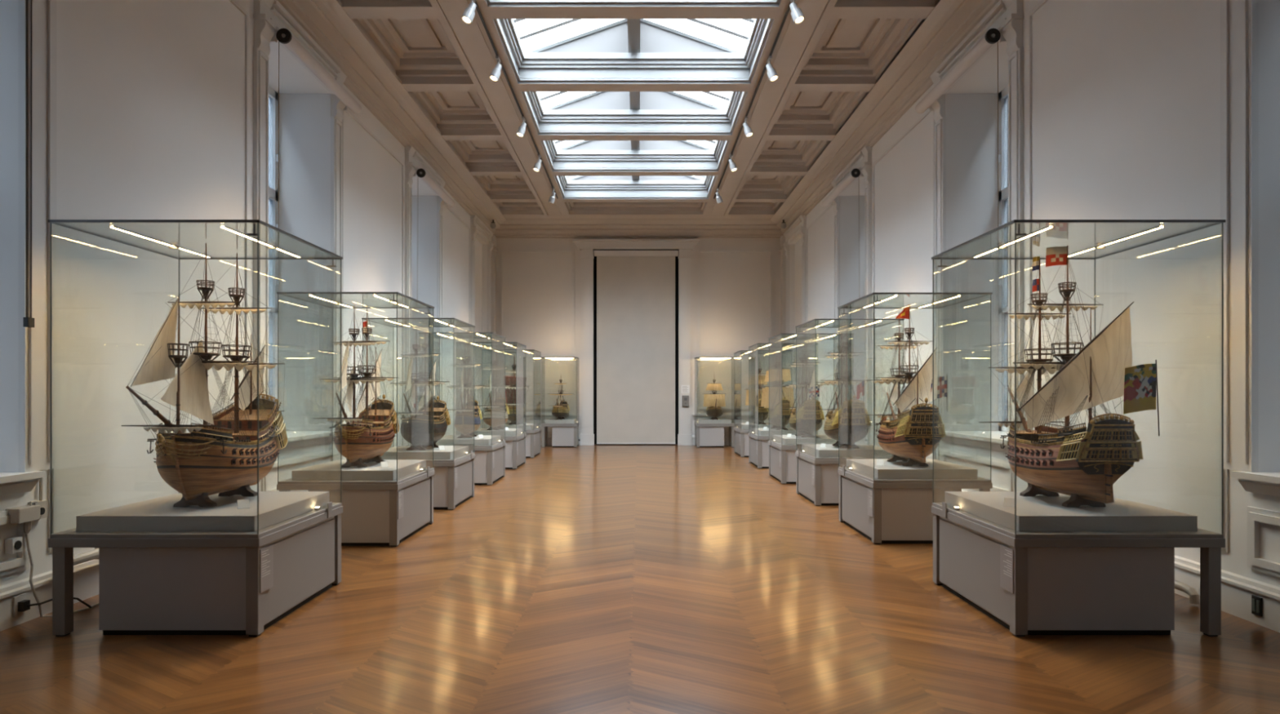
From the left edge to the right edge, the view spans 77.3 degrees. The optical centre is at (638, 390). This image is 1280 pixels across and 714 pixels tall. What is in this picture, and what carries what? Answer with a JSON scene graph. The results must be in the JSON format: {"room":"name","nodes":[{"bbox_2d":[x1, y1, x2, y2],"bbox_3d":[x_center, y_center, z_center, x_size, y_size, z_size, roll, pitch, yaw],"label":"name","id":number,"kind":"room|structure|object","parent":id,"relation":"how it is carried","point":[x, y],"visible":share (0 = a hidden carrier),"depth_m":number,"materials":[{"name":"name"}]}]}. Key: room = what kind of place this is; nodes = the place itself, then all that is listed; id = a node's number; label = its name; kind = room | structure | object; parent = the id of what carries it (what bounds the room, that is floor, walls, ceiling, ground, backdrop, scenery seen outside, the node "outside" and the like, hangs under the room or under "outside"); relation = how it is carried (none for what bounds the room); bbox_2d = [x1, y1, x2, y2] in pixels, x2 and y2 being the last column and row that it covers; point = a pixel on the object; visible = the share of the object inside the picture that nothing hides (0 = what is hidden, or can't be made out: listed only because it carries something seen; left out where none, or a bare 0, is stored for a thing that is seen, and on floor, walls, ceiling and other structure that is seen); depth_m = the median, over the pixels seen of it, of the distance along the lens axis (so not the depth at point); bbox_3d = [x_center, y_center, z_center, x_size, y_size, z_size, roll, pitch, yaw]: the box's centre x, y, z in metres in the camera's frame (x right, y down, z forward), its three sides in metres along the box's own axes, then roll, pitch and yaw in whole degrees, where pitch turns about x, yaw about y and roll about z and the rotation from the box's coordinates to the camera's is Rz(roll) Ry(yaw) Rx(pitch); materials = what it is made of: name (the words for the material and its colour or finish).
{"room":"museum","nodes":[
{"label":"museum","id":0,"kind":"room"},
{"bbox_2d":[0,0,487,586],"bbox_3d":[-4.390,-1.950,9.900,0.780,6.900,25.000,0,0,0],"label":"wall","id":1,"kind":"structure","parent":0,"point":[150,94],"depth_m":6.93,"materials":[{"name":"paint"}]},
{"bbox_2d":[0,471,46,576],"bbox_3d":[-4.295,0.845,4.205,0.810,0.630,2.110,0,0,0],"label":"trim","id":2,"kind":"structure","parent":1,"relation":"attached to","point":[11,483],"depth_m":5.09,"materials":[{"name":"white paint"}]},
{"bbox_2d":[4,470,47,553],"bbox_3d":[-3.955,0.759,5.200,0.090,0.541,0.300,0,0,0],"label":"electrical box","id":3,"kind":"object","parent":1,"relation":"attached to","point":[35,510],"visible":1,"depth_m":5.13,"materials":[{"name":"grey plastic"}]},
{"bbox_2d":[4,537,22,553],"bbox_3d":[-3.972,0.985,5.090,0.056,0.090,0.080,0,0,0],"label":"wall socket","id":4,"kind":"object","parent":3,"relation":"attached to","point":[14,544],"depth_m":5.06,"materials":[{"name":"white plastic"}]},
{"bbox_2d":[22,0,34,327],"bbox_3d":[-3.860,-2.150,5.067,0.028,3.500,0.058,0,0,0],"label":"blind pull cord","id":5,"kind":"object","parent":1,"relation":"hanging from","point":[27,322],"visible":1,"depth_m":5.05,"materials":[{"name":"black plastic"}]},
{"bbox_2d":[13,593,52,617],"bbox_3d":[-3.919,1.363,5.157,0.088,0.136,0.206,0,0,35],"label":"socket","id":6,"kind":"object","parent":1,"relation":"attached to","point":[22,605],"depth_m":5.11,"materials":[{"name":"white plastic"}]},
{"bbox_2d":[17,0,53,472],"bbox_3d":[-3.935,-1.825,4.205,0.130,4.710,2.410,0,0,0],"label":"trim","id":7,"kind":"structure","parent":1,"relation":"attached to","point":[33,343],"depth_m":5.25,"materials":[{"name":"white paint"}]},
{"bbox_2d":[0,559,98,631],"bbox_3d":[-3.975,1.365,9.750,0.050,0.270,24.300,0,0,0],"label":"baseboard","id":8,"kind":"structure","parent":1,"relation":"attached to","point":[86,575],"depth_m":5.31,"materials":[{"name":"white paint"}]},
{"bbox_2d":[73,547,98,565],"bbox_3d":[-3.908,1.137,6.077,0.125,0.156,1.314,0,0,0],"label":"baseboard","id":9,"kind":"structure","parent":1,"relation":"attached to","point":[93,554],"depth_m":5.58,"materials":[{"name":"grey paint"}]},
{"bbox_2d":[48,0,470,552],"bbox_3d":[-3.989,-1.380,12.185,0.022,4.960,13.530,0,0,0],"label":"trim","id":10,"kind":"structure","parent":1,"relation":"attached to","point":[234,2],"depth_m":8.15,"materials":[{"name":"white paint"}]},
{"bbox_2d":[268,85,279,400],"bbox_3d":[-4.700,-1.645,9.475,0.100,4.430,1.850,0,0,0],"label":"window","id":11,"kind":"structure","parent":1,"relation":"in","point":[273,95],"depth_m":10.31,"materials":[{"name":"glass"}]},
{"bbox_2d":[261,431,335,491],"bbox_3d":[-4.295,0.845,9.475,0.810,0.630,2.050,0,0,0],"label":"trim","id":12,"kind":"structure","parent":1,"relation":"attached to","point":[295,438],"depth_m":9.52,"materials":[{"name":"white paint"}]},
{"bbox_2d":[253,0,346,431],"bbox_3d":[-3.935,-1.825,9.475,0.130,4.710,2.350,0,0,0],"label":"trim","id":13,"kind":"structure","parent":1,"relation":"attached to","point":[268,15],"depth_m":8.51,"materials":[{"name":"white paint"}]},
{"bbox_2d":[270,28,361,252],"bbox_3d":[-3.846,-2.680,9.637,0.278,2.390,2.230,0,0,0],"label":"roller blind","id":14,"kind":"object","parent":1,"relation":"attached to","point":[284,36],"visible":0.98,"depth_m":9.14,"materials":[{"name":"grey fabric"}]},
{"bbox_2d":[277,0,506,235],"bbox_3d":[-3.720,-4.325,9.750,0.560,0.330,24.300,0,0,0],"label":"trim","id":15,"kind":"structure","parent":1,"relation":"attached to","point":[370,77],"depth_m":11.79,"materials":[{"name":"beige paint"}]},
{"bbox_2d":[417,197,417,300],"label":"roller blind","id":16,"kind":"object","parent":1,"relation":"attached to","point":[417,197],"depth_m":13.96,"materials":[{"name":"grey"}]},
{"bbox_2d":[404,146,445,417],"bbox_3d":[-3.935,-1.825,14.900,0.130,4.710,2.420,0,0,0],"label":"trim","id":17,"kind":"structure","parent":1,"relation":"attached to","point":[414,160],"depth_m":13.90,"materials":[{"name":"white paint"}]},
{"bbox_2d":[413,168,454,206],"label":"roller blind","id":18,"kind":"object","parent":1,"relation":"attached to","point":[429,181],"depth_m":14.70,"materials":[{"name":"grey fabric"}]},
{"bbox_2d":[470,214,493,405],"bbox_3d":[-3.935,-1.825,20.225,0.130,4.710,2.350,0,0,0],"label":"trim","id":19,"kind":"structure","parent":1,"relation":"attached to","point":[477,227],"depth_m":19.25,"materials":[{"name":"white paint"}]},
{"bbox_2d":[490,235,497,399],"bbox_3d":[-3.920,-1.340,21.730,0.160,5.680,0.340,0,0,0],"label":"trim","id":20,"kind":"structure","parent":1,"relation":"attached to","point":[493,258],"depth_m":21.62,"materials":[{"name":"grey paint"}]},
{"bbox_2d":[496,238,781,435],"bbox_3d":[0.000,-1.950,22.100,8.000,6.900,0.400,0,0,0],"label":"wall","id":21,"kind":"structure","parent":0,"point":[735,286],"depth_m":21.90,"materials":[{"name":"paint"}]},
{"bbox_2d":[540,435,728,444],"bbox_3d":[0.000,1.365,21.875,8.000,0.270,0.050,0,0,0],"label":"baseboard","id":22,"kind":"structure","parent":21,"relation":"attached to","point":[549,437],"depth_m":21.87,"materials":[{"name":"grey paint"}]},
{"bbox_2d":[593,250,678,444],"bbox_3d":[-0.065,-1.155,21.858,2.324,5.310,0.135,0,0,0],"label":"door blind","id":23,"kind":"object","parent":21,"relation":"attached to","point":[636,289],"visible":1,"depth_m":21.89,"materials":[{"name":"fabric"}]},
{"bbox_2d":[594,256,677,444],"bbox_3d":[-0.065,-1.225,22.325,2.530,5.450,0.050,0,0,0],"label":"trim","id":24,"kind":"structure","parent":21,"relation":"attached to","point":[595,257],"depth_m":22.30,"materials":[{"name":"black"}]},
{"bbox_2d":[573,239,699,445],"bbox_3d":[-0.065,-1.300,21.790,3.430,5.600,0.220,0,0,0],"label":"trim","id":25,"kind":"structure","parent":21,"relation":"attached to","point":[587,246],"depth_m":21.80,"materials":[{"name":"grey paint"}]},
{"bbox_2d":[499,248,773,432],"bbox_3d":[0.000,-1.350,21.865,8.000,5.020,0.070,0,0,0],"label":"trim","id":26,"kind":"structure","parent":21,"relation":"attached to","point":[501,251],"depth_m":21.85,"materials":[{"name":"grey paint"}]},
{"bbox_2d":[493,219,782,238],"bbox_3d":[0.000,-4.325,21.368,8.000,0.330,1.064,0,0,0],"label":"trim","id":27,"kind":"structure","parent":21,"relation":"attached to","point":[508,228],"depth_m":21.59,"materials":[{"name":"paint"}]},
{"bbox_2d":[681,395,688,406],"bbox_3d":[1.280,0.290,21.765,0.190,0.300,0.058,0,0,0],"label":"control panel","id":28,"kind":"object","parent":21,"relation":"attached to","point":[685,399],"visible":1,"depth_m":21.74,"materials":[{"name":"grey paint"}]},
{"bbox_2d":[681,385,689,393],"bbox_3d":[1.280,-0.030,21.790,0.220,0.220,0.008,0,0,0],"label":"notice","id":29,"kind":"object","parent":21,"relation":"attached to","point":[685,388],"visible":1,"depth_m":21.79,"materials":[{"name":"white paper"}]},
{"bbox_2d":[339,0,939,219],"bbox_3d":[0.000,-4.735,9.750,8.600,0.630,24.300,0,0,0],"label":"ceiling","id":30,"kind":"structure","parent":0,"point":[825,64],"depth_m":11.86,"materials":[{"name":"paint"}]},
{"bbox_2d":[475,0,558,199],"bbox_3d":[-1.860,-4.418,8.150,0.024,0.027,20.500,0,0,0],"label":"track","id":31,"kind":"object","parent":30,"relation":"attached to","point":[477,6],"visible":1,"depth_m":11.55,"materials":[{"name":"black metal"}]},
{"bbox_2d":[461,0,476,24],"bbox_3d":[-1.893,-4.249,8.940,0.159,0.312,0.199,0,0,0],"label":"track spotlight","id":32,"kind":"object","parent":31,"relation":"attached to","point":[468,14],"visible":1,"depth_m":8.90,"materials":[{"name":"grey metal"}]},
{"bbox_2d":[488,55,502,81],"bbox_3d":[-1.893,-4.249,10.610,0.159,0.312,0.199,0,0,0],"label":"track spotlight","id":33,"kind":"object","parent":31,"relation":"attached to","point":[495,73],"visible":1,"depth_m":10.57,"materials":[{"name":"grey metal"}]},
{"bbox_2d":[515,116,526,137],"bbox_3d":[-1.893,-4.249,12.940,0.159,0.312,0.199,0,0,0],"label":"track spotlight","id":34,"kind":"object","parent":31,"relation":"attached to","point":[521,131],"visible":1,"depth_m":12.89,"materials":[{"name":"grey metal"}]},
{"bbox_2d":[533,154,541,172],"bbox_3d":[-1.893,-4.249,14.990,0.159,0.312,0.199,0,0,0],"label":"track spotlight","id":35,"kind":"object","parent":31,"relation":"attached to","point":[537,166],"visible":1,"depth_m":14.94,"materials":[{"name":"grey metal"}]},
{"bbox_2d":[484,0,781,199],"bbox_3d":[-0.060,-4.971,12.957,3.780,1.037,11.725,0,0,0],"label":"skylight","id":36,"kind":"object","parent":30,"relation":"attached to","point":[622,51],"visible":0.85,"depth_m":13.84,"materials":[{"name":"clear glass"}]},
{"bbox_2d":[713,0,791,199],"bbox_3d":[1.740,-4.418,8.150,0.024,0.027,20.500,0,0,0],"label":"track","id":37,"kind":"object","parent":30,"relation":"attached to","point":[788,6],"visible":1,"depth_m":11.58,"materials":[{"name":"black metal"}]},
{"bbox_2d":[728,154,737,172],"bbox_3d":[1.773,-4.249,14.990,0.159,0.312,0.199,0,0,0],"label":"track spotlight","id":38,"kind":"object","parent":37,"relation":"attached to","point":[732,165],"visible":1,"depth_m":14.95,"materials":[{"name":"grey metal"}]},
{"bbox_2d":[742,116,753,137],"bbox_3d":[1.773,-4.249,12.940,0.159,0.312,0.199,0,0,0],"label":"track spotlight","id":39,"kind":"object","parent":37,"relation":"attached to","point":[748,131],"visible":1,"depth_m":12.89,"materials":[{"name":"grey metal"}]},
{"bbox_2d":[765,55,778,81],"bbox_3d":[1.773,-4.249,10.610,0.159,0.312,0.199,0,0,0],"label":"track spotlight","id":40,"kind":"object","parent":37,"relation":"attached to","point":[771,73],"visible":1,"depth_m":10.57,"materials":[{"name":"grey metal"}]},
{"bbox_2d":[789,0,804,24],"bbox_3d":[1.773,-4.249,8.940,0.159,0.312,0.199,0,0,0],"label":"track spotlight","id":41,"kind":"object","parent":37,"relation":"attached to","point":[797,14],"visible":1,"depth_m":8.90,"materials":[{"name":"grey metal"}]},
{"bbox_2d":[0,444,1279,713],"bbox_3d":[0.000,1.600,9.950,9.800,0.200,25.100,0,0,0],"label":"floor","id":42,"kind":"structure","parent":0,"point":[597,579],"depth_m":4.90,"materials":[{"name":"brown wood"}]},
{"bbox_2d":[24,533,98,617],"bbox_3d":[-3.857,1.212,6.026,0.210,0.570,1.748,0,0,0],"label":"lead","id":43,"kind":"object","parent":42,"relation":"on","point":[37,599],"visible":0.65,"depth_m":5.18,"materials":[{"name":"grey plastic"}]},
{"bbox_2d":[48,219,342,636],"bbox_3d":[-2.936,0.233,5.540,1.288,2.535,1.380,0,0,0],"label":"display case","id":44,"kind":"object","parent":42,"relation":"on","point":[165,569],"visible":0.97,"depth_m":4.88,"materials":[{"name":"grey paint"}]},
{"bbox_2d":[109,226,211,257],"bbox_3d":[-3.286,-1.013,5.560,0.060,0.020,1.140,0,0,0],"label":"strip light","id":45,"kind":"object","parent":44,"relation":"on","point":[171,246],"depth_m":5.49,"materials":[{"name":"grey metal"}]},
{"bbox_2d":[121,243,287,507],"bbox_3d":[-2.956,-0.115,5.573,0.742,1.785,1.358,0,0,2],"label":"model ship","id":46,"kind":"object","parent":44,"relation":"on","point":[220,456],"visible":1,"depth_m":5.40,"materials":[{"name":"brown wood"}]},
{"bbox_2d":[236,499,249,509],"bbox_3d":[-2.608,0.750,5.281,0.070,0.055,0.063,0,0,-34],"label":"card","id":47,"kind":"object","parent":44,"relation":"on","point":[242,504],"visible":1,"depth_m":5.27,"materials":[{"name":"white paper"}]},
{"bbox_2d":[220,226,302,257],"bbox_3d":[-2.594,-1.013,5.560,0.060,0.020,1.140,0,0,0],"label":"strip light","id":48,"kind":"object","parent":44,"relation":"on","point":[269,246],"depth_m":5.52,"materials":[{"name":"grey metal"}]},
{"bbox_2d":[276,292,434,546],"bbox_3d":[-2.876,0.280,8.340,1.168,2.440,1.380,0,0,0],"label":"display case","id":49,"kind":"object","parent":42,"relation":"on","point":[382,506],"visible":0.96,"depth_m":7.75,"materials":[{"name":"grey paint"}]},
{"bbox_2d":[309,295,353,307],"bbox_3d":[-3.193,-0.918,8.360,0.060,0.020,1.140,0,0,0],"label":"strip light","id":50,"kind":"object","parent":49,"relation":"on","point":[334,302],"depth_m":8.29,"materials":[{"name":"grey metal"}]},
{"bbox_2d":[313,305,399,467],"bbox_3d":[-2.862,-0.059,8.293,0.697,1.673,1.270,0,0,3],"label":"model ship","id":51,"kind":"object","parent":49,"relation":"on","point":[366,438],"visible":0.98,"depth_m":8.09,"materials":[{"name":"brown wood"}]},
{"bbox_2d":[373,295,409,307],"bbox_3d":[-2.567,-0.918,8.360,0.060,0.020,1.140,0,0,0],"label":"strip light","id":52,"kind":"object","parent":49,"relation":"on","point":[381,297],"depth_m":8.36,"materials":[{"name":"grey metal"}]},
{"bbox_2d":[361,318,475,510],"bbox_3d":[-2.876,0.297,10.640,1.168,2.405,1.280,0,0,0],"label":"display case","id":53,"kind":"object","parent":42,"relation":"on","point":[454,465],"visible":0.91,"depth_m":10.10,"materials":[{"name":"grey paint"}]},
{"bbox_2d":[385,320,408,326],"bbox_3d":[-3.193,-0.883,10.660,0.060,0.020,1.040,0,0,0],"label":"strip light","id":54,"kind":"object","parent":53,"relation":"on","point":[389,321],"depth_m":10.57,"materials":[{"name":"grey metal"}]},
{"bbox_2d":[390,326,450,450],"bbox_3d":[-2.865,-0.041,10.594,0.682,1.638,1.243,0,0,6],"label":"model ship","id":55,"kind":"object","parent":53,"relation":"on","point":[416,429],"visible":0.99,"depth_m":10.39,"materials":[{"name":"brown wood"}]},
{"bbox_2d":[435,320,454,326],"bbox_3d":[-2.567,-0.883,10.660,0.060,0.020,1.040,0,0,0],"label":"strip light","id":56,"kind":"object","parent":53,"relation":"on","point":[441,322],"depth_m":10.57,"materials":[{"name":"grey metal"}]},
{"bbox_2d":[418,332,506,485],"bbox_3d":[-2.876,0.293,13.240,1.168,2.414,1.280,0,0,0],"label":"display case","id":57,"kind":"object","parent":42,"relation":"on","point":[489,451],"visible":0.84,"depth_m":12.70,"materials":[{"name":"grey paint"}]},
{"bbox_2d":[447,342,482,438],"bbox_3d":[-2.821,-0.005,13.196,0.618,1.566,1.198,0,0,-3],"label":"model ship","id":58,"kind":"object","parent":57,"relation":"on","point":[467,421],"visible":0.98,"depth_m":12.98,"materials":[{"name":"brown wood"}]},
{"bbox_2d":[455,342,526,469],"bbox_3d":[-2.876,0.293,15.790,1.168,2.414,1.280,0,0,0],"label":"display case","id":59,"kind":"object","parent":42,"relation":"on","point":[515,439],"visible":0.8,"depth_m":15.25,"materials":[{"name":"grey paint"}]},
{"bbox_2d":[478,350,512,430],"bbox_3d":[-2.820,-0.023,15.745,0.668,1.602,1.216,0,0,0],"label":"model ship","id":60,"kind":"object","parent":59,"relation":"on","point":[498,403],"visible":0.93,"depth_m":15.52,"materials":[{"name":"brown wood"}]},
{"bbox_2d":[481,349,541,457],"bbox_3d":[-2.876,0.300,18.290,1.168,2.400,1.280,0,0,0],"label":"display case","id":61,"kind":"object","parent":42,"relation":"on","point":[532,431],"visible":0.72,"depth_m":17.95,"materials":[{"name":"grey paint"}]},
{"bbox_2d":[503,354,528,425],"bbox_3d":[-2.825,-0.023,18.245,0.668,1.602,1.216,0,0,-6],"label":"model ship","id":62,"kind":"object","parent":61,"relation":"on","point":[509,380],"visible":0.8,"depth_m":18.18,"materials":[{"name":"beige fabric"}]},
{"bbox_2d":[541,357,579,447],"bbox_3d":[-2.076,0.315,21.330,0.958,2.370,0.740,0,0,0],"label":"display case","id":63,"kind":"object","parent":42,"relation":"on","point":[565,433],"visible":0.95,"depth_m":20.99,"materials":[{"name":"grey paint"}]},
{"bbox_2d":[547,376,572,419],"bbox_3d":[-2.070,0.155,21.305,0.720,1.246,0.858,0,0,35],"label":"model ship","id":64,"kind":"object","parent":63,"relation":"on","point":[561,410],"visible":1,"depth_m":21.22,"materials":[{"name":"brown wood"}]},
{"bbox_2d":[694,357,733,447],"bbox_3d":[2.026,0.315,21.330,1.028,2.370,0.740,0,0,0],"label":"display case","id":65,"kind":"object","parent":42,"relation":"on","point":[708,433],"visible":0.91,"depth_m":20.99,"materials":[{"name":"grey paint"}]},
{"bbox_2d":[703,379,725,419],"bbox_3d":[1.989,0.155,21.338,0.597,1.246,0.851,0,0,30],"label":"model ship","id":66,"kind":"object","parent":65,"relation":"on","point":[714,402],"visible":1,"depth_m":21.33,"materials":[{"name":"beige fabric"}]},
{"bbox_2d":[733,350,792,457],"bbox_3d":[2.856,0.305,18.500,1.168,2.390,1.280,0,0,0],"label":"display case","id":67,"kind":"object","parent":42,"relation":"on","point":[740,429],"visible":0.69,"depth_m":18.24,"materials":[{"name":"grey paint"}]},
{"bbox_2d":[744,368,768,424],"bbox_3d":[2.800,0.030,18.542,0.623,1.495,1.135,0,0,0],"label":"model ship","id":68,"kind":"object","parent":67,"relation":"on","point":[762,412],"visible":0.76,"depth_m":18.46,"materials":[{"name":"beige fabric"}]},
{"bbox_2d":[748,343,817,468],"bbox_3d":[2.856,0.300,15.940,1.168,2.400,1.280,0,0,0],"label":"display case","id":69,"kind":"object","parent":42,"relation":"on","point":[758,446],"visible":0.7,"depth_m":15.40,"materials":[{"name":"grey paint"}]},
{"bbox_2d":[760,355,795,430],"bbox_3d":[2.798,-0.005,15.984,0.653,1.566,1.189,0,0,-3],"label":"model ship","id":70,"kind":"object","parent":69,"relation":"on","point":[771,395],"visible":0.89,"depth_m":15.91,"materials":[{"name":"beige fabric"}]},
{"bbox_2d":[768,333,853,484],"bbox_3d":[2.856,0.296,13.410,1.168,2.407,1.280,0,0,0],"label":"display case","id":71,"kind":"object","parent":42,"relation":"on","point":[782,449],"visible":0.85,"depth_m":12.87,"materials":[{"name":"grey paint"}]},
{"bbox_2d":[782,344,826,437],"bbox_3d":[2.800,-0.023,13.455,0.668,1.602,1.216,0,0,0],"label":"model ship","id":72,"kind":"object","parent":71,"relation":"on","point":[810,416],"visible":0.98,"depth_m":13.05,"materials":[{"name":"brown wood"}]},
{"bbox_2d":[795,319,904,506],"bbox_3d":[2.856,0.287,10.980,1.168,2.425,1.280,0,0,0],"label":"display case","id":73,"kind":"object","parent":42,"relation":"on","point":[817,477],"visible":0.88,"depth_m":10.44,"materials":[{"name":"grey paint"}]},
{"bbox_2d":[814,320,834,327],"bbox_3d":[2.547,-0.903,11.000,0.060,0.020,1.040,0,0,0],"label":"strip light","id":74,"kind":"object","parent":73,"relation":"on","point":[826,322],"depth_m":10.94,"materials":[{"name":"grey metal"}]},
{"bbox_2d":[816,329,871,448],"bbox_3d":[2.842,-0.059,11.027,0.697,1.673,1.270,0,0,3],"label":"model ship","id":75,"kind":"object","parent":73,"relation":"on","point":[854,426],"visible":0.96,"depth_m":10.62,"materials":[{"name":"brown wood"}]},
{"bbox_2d":[857,320,881,327],"bbox_3d":[3.173,-0.903,11.000,0.060,0.020,1.040,0,0,0],"label":"strip light","id":76,"kind":"object","parent":73,"relation":"on","point":[868,324],"depth_m":11.01,"materials":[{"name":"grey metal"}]},
{"bbox_2d":[837,292,992,544],"bbox_3d":[2.856,0.275,8.460,1.168,2.450,1.380,0,0,0],"label":"display case","id":77,"kind":"object","parent":42,"relation":"on","point":[891,503],"visible":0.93,"depth_m":7.87,"materials":[{"name":"grey paint"}]},
{"bbox_2d":[862,295,897,307],"bbox_3d":[2.547,-0.928,8.480,0.060,0.020,1.140,0,0,0],"label":"strip light","id":78,"kind":"object","parent":77,"relation":"on","point":[890,297],"depth_m":8.42,"materials":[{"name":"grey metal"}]},
{"bbox_2d":[863,304,947,466],"bbox_3d":[2.840,-0.063,8.507,0.697,1.683,1.270,0,0,0],"label":"model ship","id":79,"kind":"object","parent":77,"relation":"on","point":[908,437],"visible":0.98,"depth_m":8.14,"materials":[{"name":"brown wood"}]},
{"bbox_2d":[918,295,960,307],"bbox_3d":[3.173,-0.928,8.480,0.060,0.020,1.140,0,0,0],"label":"strip light","id":80,"kind":"object","parent":77,"relation":"on","point":[936,302],"depth_m":8.40,"materials":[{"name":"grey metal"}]},
{"bbox_2d":[931,219,1225,636],"bbox_3d":[2.916,0.233,5.540,1.288,2.535,1.380,0,0,0],"label":"display case","id":81,"kind":"object","parent":42,"relation":"on","point":[1038,566],"visible":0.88,"depth_m":4.88,"materials":[{"name":"grey paint"}]},
{"bbox_2d":[972,226,1053,257],"bbox_3d":[2.574,-1.013,5.560,0.060,0.020,1.140,0,0,0],"label":"strip light","id":82,"kind":"object","parent":81,"relation":"on","point":[1003,246],"depth_m":5.51,"materials":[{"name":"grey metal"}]},
{"bbox_2d":[978,245,1159,507],"bbox_3d":[2.963,-0.112,5.661,0.742,1.780,1.370,0,0,-3],"label":"model ship","id":83,"kind":"object","parent":81,"relation":"on","point":[1084,464],"visible":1,"depth_m":5.29,"materials":[{"name":"brown wood"}]},
{"bbox_2d":[1068,226,1164,257],"bbox_3d":[3.266,-1.013,5.560,0.060,0.020,1.140,0,0,0],"label":"strip light","id":84,"kind":"object","parent":81,"relation":"on","point":[1101,246],"depth_m":5.48,"materials":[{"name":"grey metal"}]},
{"bbox_2d":[1174,580,1199,604],"bbox_3d":[3.882,1.429,6.317,0.084,0.117,1.562,0,0,0],"label":"pipe","id":85,"kind":"object","parent":42,"relation":"on","point":[1194,599],"visible":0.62,"depth_m":5.59,"materials":[{"name":"grey paint"}]},
{"bbox_2d":[786,0,1279,587],"bbox_3d":[4.390,-1.950,9.900,0.780,6.900,25.000,0,0,0],"label":"wall","id":86,"kind":"structure","parent":0,"point":[1126,94],"depth_m":6.82,"materials":[{"name":"paint"}]},
{"bbox_2d":[778,235,786,386],"bbox_3d":[3.920,-1.340,21.730,0.160,5.680,0.340,0,0,0],"label":"trim","id":87,"kind":"structure","parent":86,"relation":"attached to","point":[781,249],"depth_m":21.62,"materials":[{"name":"grey paint"}]},
{"bbox_2d":[782,214,806,405],"bbox_3d":[3.935,-1.825,20.225,0.130,4.710,2.350,0,0,0],"label":"trim","id":88,"kind":"structure","parent":86,"relation":"attached to","point":[798,227],"depth_m":19.25,"materials":[{"name":"white paint"}]},
{"bbox_2d":[822,168,863,206],"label":"roller blind","id":89,"kind":"object","parent":86,"relation":"attached to","point":[849,179],"depth_m":14.68,"materials":[{"name":"grey fabric"}]},
{"bbox_2d":[831,146,871,421],"bbox_3d":[3.935,-1.825,14.900,0.130,4.710,2.420,0,0,0],"label":"trim","id":90,"kind":"structure","parent":86,"relation":"attached to","point":[862,160],"depth_m":13.88,"materials":[{"name":"white paint"}]},
{"bbox_2d":[858,181,859,289],"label":"roller blind","id":91,"kind":"object","parent":86,"relation":"attached to","point":[859,181],"depth_m":13.96,"materials":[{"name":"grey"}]},
{"bbox_2d":[770,0,999,235],"bbox_3d":[3.720,-4.325,9.750,0.560,0.330,24.300,0,0,0],"label":"trim","id":92,"kind":"structure","parent":86,"relation":"attached to","point":[907,78],"depth_m":11.81,"materials":[{"name":"beige paint"}]},
{"bbox_2d":[915,28,1007,252],"bbox_3d":[3.846,-2.680,9.637,0.278,2.390,2.230,0,0,0],"label":"roller blind","id":93,"kind":"object","parent":86,"relation":"attached to","point":[992,36],"visible":0.98,"depth_m":9.14,"materials":[{"name":"grey fabric"}]},
{"bbox_2d":[929,0,1023,434],"bbox_3d":[3.935,-1.825,9.475,0.130,4.710,2.350,0,0,0],"label":"trim","id":94,"kind":"structure","parent":86,"relation":"attached to","point":[1007,15],"depth_m":8.49,"materials":[{"name":"white paint"}]},
{"bbox_2d":[941,431,1014,491],"bbox_3d":[4.295,0.845,9.475,0.810,0.630,2.050,0,0,0],"label":"trim","id":95,"kind":"structure","parent":86,"relation":"attached to","point":[975,438],"depth_m":9.36,"materials":[{"name":"white paint"}]},
{"bbox_2d":[997,85,1008,432],"bbox_3d":[4.700,-1.645,9.475,0.100,4.430,1.850,0,0,0],"label":"window","id":96,"kind":"structure","parent":86,"relation":"in","point":[1003,95],"depth_m":10.31,"materials":[{"name":"glass"}]},
{"bbox_2d":[806,0,1228,552],"bbox_3d":[3.989,-1.380,12.185,0.022,4.960,13.530,0,0,0],"label":"trim","id":97,"kind":"structure","parent":86,"relation":"attached to","point":[1042,2],"depth_m":8.15,"materials":[{"name":"white paint"}]},
{"bbox_2d":[961,489,1279,632],"bbox_3d":[3.975,1.365,9.750,0.050,0.270,24.300,0,0,0],"label":"baseboard","id":98,"kind":"structure","parent":86,"relation":"attached to","point":[1237,590],"depth_m":5.28,"materials":[{"name":"white paint"}]},
{"bbox_2d":[1222,0,1258,472],"bbox_3d":[3.935,-1.825,4.205,0.130,4.710,2.410,0,0,0],"label":"trim","id":99,"kind":"structure","parent":86,"relation":"attached to","point":[1240,17],"depth_m":5.26,"materials":[{"name":"white paint"}]},
{"bbox_2d":[1230,471,1279,577],"bbox_3d":[4.295,0.845,4.205,0.810,0.630,2.110,0,0,0],"label":"trim","id":100,"kind":"structure","parent":86,"relation":"attached to","point":[1264,483],"depth_m":5.11,"materials":[{"name":"white paint"}]},
{"bbox_2d":[1251,595,1262,617],"bbox_3d":[3.957,1.380,5.120,0.016,0.120,0.080,0,0,0],"label":"socket","id":101,"kind":"object","parent":86,"relation":"attached to","point":[1256,602],"visible":1,"depth_m":5.11,"materials":[{"name":"black plastic"}]},
{"label":"outside","id":102,"kind":"structure","parent":0,"visible":0},
{"bbox_2d":[268,97,270,399],"bbox_3d":[-9.550,-4.750,11.000,0.500,14.500,50.000,0,0,0],"label":"wall","id":103,"kind":"structure","parent":102,"point":[268,98],"depth_m":20.18,"materials":[{"name":"paint"}]},
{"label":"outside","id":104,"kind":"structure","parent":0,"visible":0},
{"bbox_2d":[1007,97,1008,423],"bbox_3d":[9.550,-4.750,11.000,0.500,14.500,50.000,0,0,0],"label":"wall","id":105,"kind":"structure","parent":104,"point":[1007,98],"depth_m":20.14,"materials":[{"name":"paint"}]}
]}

